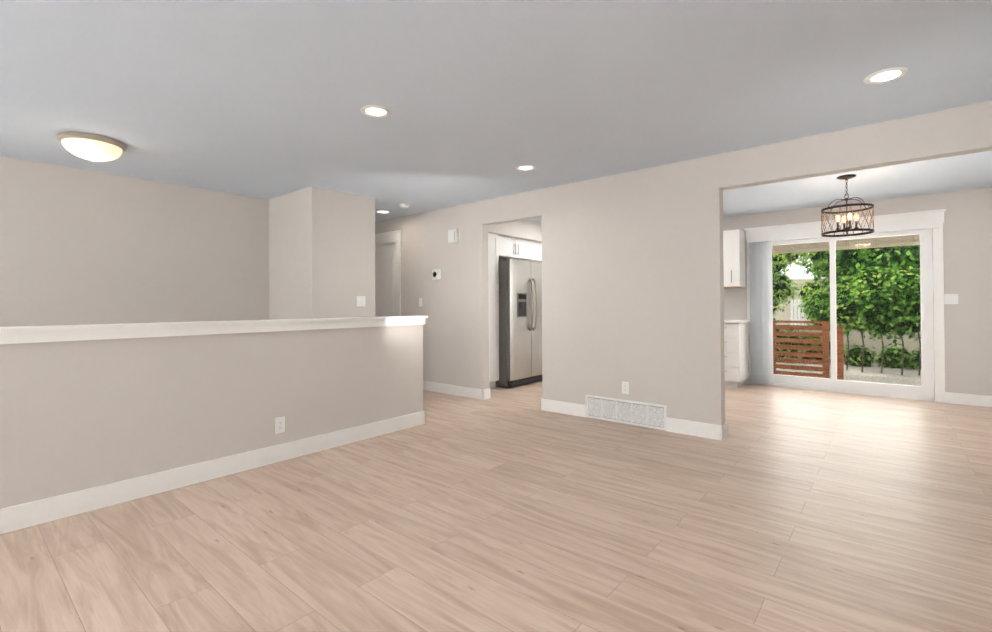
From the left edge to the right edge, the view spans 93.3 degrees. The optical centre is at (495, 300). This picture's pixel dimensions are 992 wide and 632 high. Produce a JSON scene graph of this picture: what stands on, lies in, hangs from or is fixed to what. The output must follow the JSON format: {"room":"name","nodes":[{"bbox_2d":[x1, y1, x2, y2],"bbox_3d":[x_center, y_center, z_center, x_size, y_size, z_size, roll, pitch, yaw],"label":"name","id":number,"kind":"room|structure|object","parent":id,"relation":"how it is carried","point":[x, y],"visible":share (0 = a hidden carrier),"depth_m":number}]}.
{"room":"empty living room","nodes":[
{"label":"empty living room","id":0,"kind":"room"},
{"bbox_2d":[0,381,991,631],"bbox_3d":[-1.062,1.213,3.598,8.400,0.030,10.930,-1,-1,40],"label":"floor","id":1,"kind":"structure","parent":0,"point":[518,509],"depth_m":2.38},
{"bbox_2d":[488,233,498,387],"bbox_3d":[-0.377,0.144,6.497,0.632,2.148,0.635,-1,-1,40],"label":"pantry cabinet","id":2,"kind":"object","parent":1,"relation":"on","point":[493,269],"visible":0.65,"depth_m":6.48},
{"bbox_2d":[496,258,541,386],"bbox_3d":[0.233,0.302,7.001,0.819,1.791,0.910,-1,-1,40],"label":"fridge","id":3,"kind":"object","parent":1,"relation":"on","point":[520,322],"visible":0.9,"depth_m":6.60},
{"bbox_2d":[724,319,749,388],"bbox_3d":[2.421,0.744,7.356,2.727,0.936,0.632,-1,-1,40],"label":"base cabinet","id":4,"kind":"object","parent":1,"relation":"on","point":[736,346],"visible":0.17,"depth_m":6.37},
{"bbox_2d":[0,101,991,508],"bbox_3d":[-0.994,-0.022,3.660,8.275,2.440,10.935,-1,-1,40],"label":"wall","id":5,"kind":"structure","parent":0,"point":[640,299],"depth_m":4.37},
{"bbox_2d":[275,416,284,433],"bbox_3d":[-1.618,0.932,3.511,0.009,0.118,0.072,-1,-1,40],"label":"outlet","id":6,"kind":"object","parent":5,"relation":"attached to","point":[279,424],"visible":1,"depth_m":3.51},
{"bbox_2d":[357,296,364,305],"bbox_3d":[-1.567,0.006,5.445,0.010,0.118,0.118,-1,-1,40],"label":"light switch","id":7,"kind":"object","parent":5,"relation":"attached to","point":[360,300],"visible":1,"depth_m":5.44},
{"bbox_2d":[375,244,395,316],"bbox_3d":[-1.753,0.192,7.114,0.835,2.053,0.080,-1,-1,40],"label":"hall door","id":8,"kind":"structure","parent":5,"relation":"in","point":[385,280],"depth_m":7.04},
{"bbox_2d":[432,269,440,279],"bbox_3d":[-0.804,-0.352,6.258,0.156,0.132,0.041,-1,-1,40],"label":"thermostat","id":9,"kind":"object","parent":5,"relation":"attached to","point":[436,274],"visible":1,"depth_m":6.24},
{"bbox_2d":[448,229,458,242],"bbox_3d":[-0.550,-0.835,6.045,0.160,0.170,0.043,-1,-1,40],"label":"door chime","id":10,"kind":"object","parent":5,"relation":"attached to","point":[453,235],"visible":1,"depth_m":6.01},
{"bbox_2d":[0,316,991,533],"bbox_3d":[-0.992,0.670,3.653,8.045,1.056,10.700,-1,-1,40],"label":"baseboard","id":11,"kind":"structure","parent":5,"relation":"attached to","point":[24,515],"depth_m":3.19},
{"bbox_2d":[498,235,541,261],"bbox_3d":[0.388,-0.779,7.467,0.572,0.292,1.813,-1,-1,40],"label":"upper cabinet","id":12,"kind":"object","parent":5,"relation":"attached to","point":[518,249],"visible":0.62,"depth_m":7.06},
{"bbox_2d":[622,381,628,393],"bbox_3d":[1.254,0.844,4.544,0.072,0.118,0.009,-1,-1,40],"label":"electrical outlet","id":13,"kind":"object","parent":5,"relation":"attached to","point":[625,387],"visible":1,"depth_m":4.54},
{"bbox_2d":[586,395,666,429],"bbox_3d":[1.242,1.076,4.553,0.832,0.228,0.009,-1,0,40],"label":"air vent","id":14,"kind":"object","parent":5,"relation":"in","point":[648,415],"visible":1,"depth_m":4.53},
{"bbox_2d":[723,229,744,287],"bbox_3d":[2.515,-0.586,7.459,2.540,0.804,0.363,-1,-1,40],"label":"upper cabinet","id":15,"kind":"object","parent":5,"relation":"attached to","point":[734,255],"visible":0.08,"depth_m":6.61},
{"bbox_2d":[747,223,938,384],"bbox_3d":[4.358,0.136,6.048,1.997,2.040,0.102,-1,-1,40],"label":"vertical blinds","id":16,"kind":"object","parent":5,"relation":"attached to","point":[761,310],"visible":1,"depth_m":6.54},
{"bbox_2d":[755,228,934,401],"bbox_3d":[4.439,0.150,6.128,1.873,2.083,0.156,-1,-1,40],"label":"door","id":17,"kind":"structure","parent":5,"relation":"in","point":[923,392],"depth_m":5.87},
{"bbox_2d":[944,294,957,303],"bbox_3d":[5.242,-0.019,5.397,0.118,0.118,0.010,-1,-1,40],"label":"light switch","id":18,"kind":"object","parent":5,"relation":"attached to","point":[950,298],"visible":1,"depth_m":5.40},
{"bbox_2d":[0,0,991,222],"bbox_3d":[-1.045,-1.292,3.653,8.400,0.100,11.020,-1,-1,40],"label":"ceiling","id":19,"kind":"structure","parent":0,"point":[480,100],"depth_m":2.76},
{"bbox_2d":[57,131,126,161],"bbox_3d":[-3.107,-1.151,3.613,0.412,0.162,0.412,-1,-1,40],"label":"dome ceiling light","id":20,"kind":"object","parent":19,"relation":"attached to","point":[91,147],"visible":1,"depth_m":3.51},
{"bbox_2d":[360,105,390,117],"bbox_3d":[-0.795,-1.295,3.089,0.193,0.107,0.193,-1,-1,40],"label":"recessed light","id":21,"kind":"object","parent":19,"relation":"in","point":[376,111],"depth_m":3.13},
{"bbox_2d":[376,209,389,212],"bbox_3d":[-1.525,-1.206,6.329,0.184,0.022,0.184,-1,-1,40],"label":"recessed light","id":22,"kind":"object","parent":19,"relation":"in","point":[382,211],"visible":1,"depth_m":6.28},
{"bbox_2d":[399,204,409,208],"bbox_3d":[-1.167,-1.199,5.963,0.136,0.046,0.136,-1,-1,40],"label":"smoke detector","id":23,"kind":"object","parent":19,"relation":"attached to","point":[404,206],"visible":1,"depth_m":5.92},
{"bbox_2d":[515,165,535,170],"bbox_3d":[0.276,-1.290,4.378,0.193,0.107,0.193,-1,-1,40],"label":"recessed light","id":24,"kind":"object","parent":19,"relation":"in","point":[521,167],"depth_m":4.42},
{"bbox_2d":[821,174,873,236],"bbox_3d":[3.540,-0.962,4.730,0.428,0.588,0.428,-1,-1,40],"label":"chandelier","id":25,"kind":"object","parent":19,"relation":"hanging from","point":[849,215],"visible":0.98,"depth_m":4.71},
{"bbox_2d":[863,67,907,83],"bbox_3d":[2.191,-1.314,2.639,0.193,0.107,0.193,-1,-1,40],"label":"recessed light","id":26,"kind":"object","parent":19,"relation":"in","point":[878,77],"depth_m":2.66},
{"label":"outside","id":27,"kind":"structure","parent":0,"visible":0},
{"bbox_2d":[776,362,921,385],"bbox_3d":[24.971,1.545,29.586,80.000,0.080,62.179,-1,-1,40],"label":"ground","id":28,"kind":"structure","parent":27,"point":[858,375],"depth_m":9.05},
{"bbox_2d":[772,234,920,379],"bbox_3d":[10.172,-1.328,12.024,28.000,5.584,16.228,-1,-1,40],"label":"garden","id":29,"kind":"object","parent":28,"relation":"on","point":[863,259],"depth_m":9.44}
]}

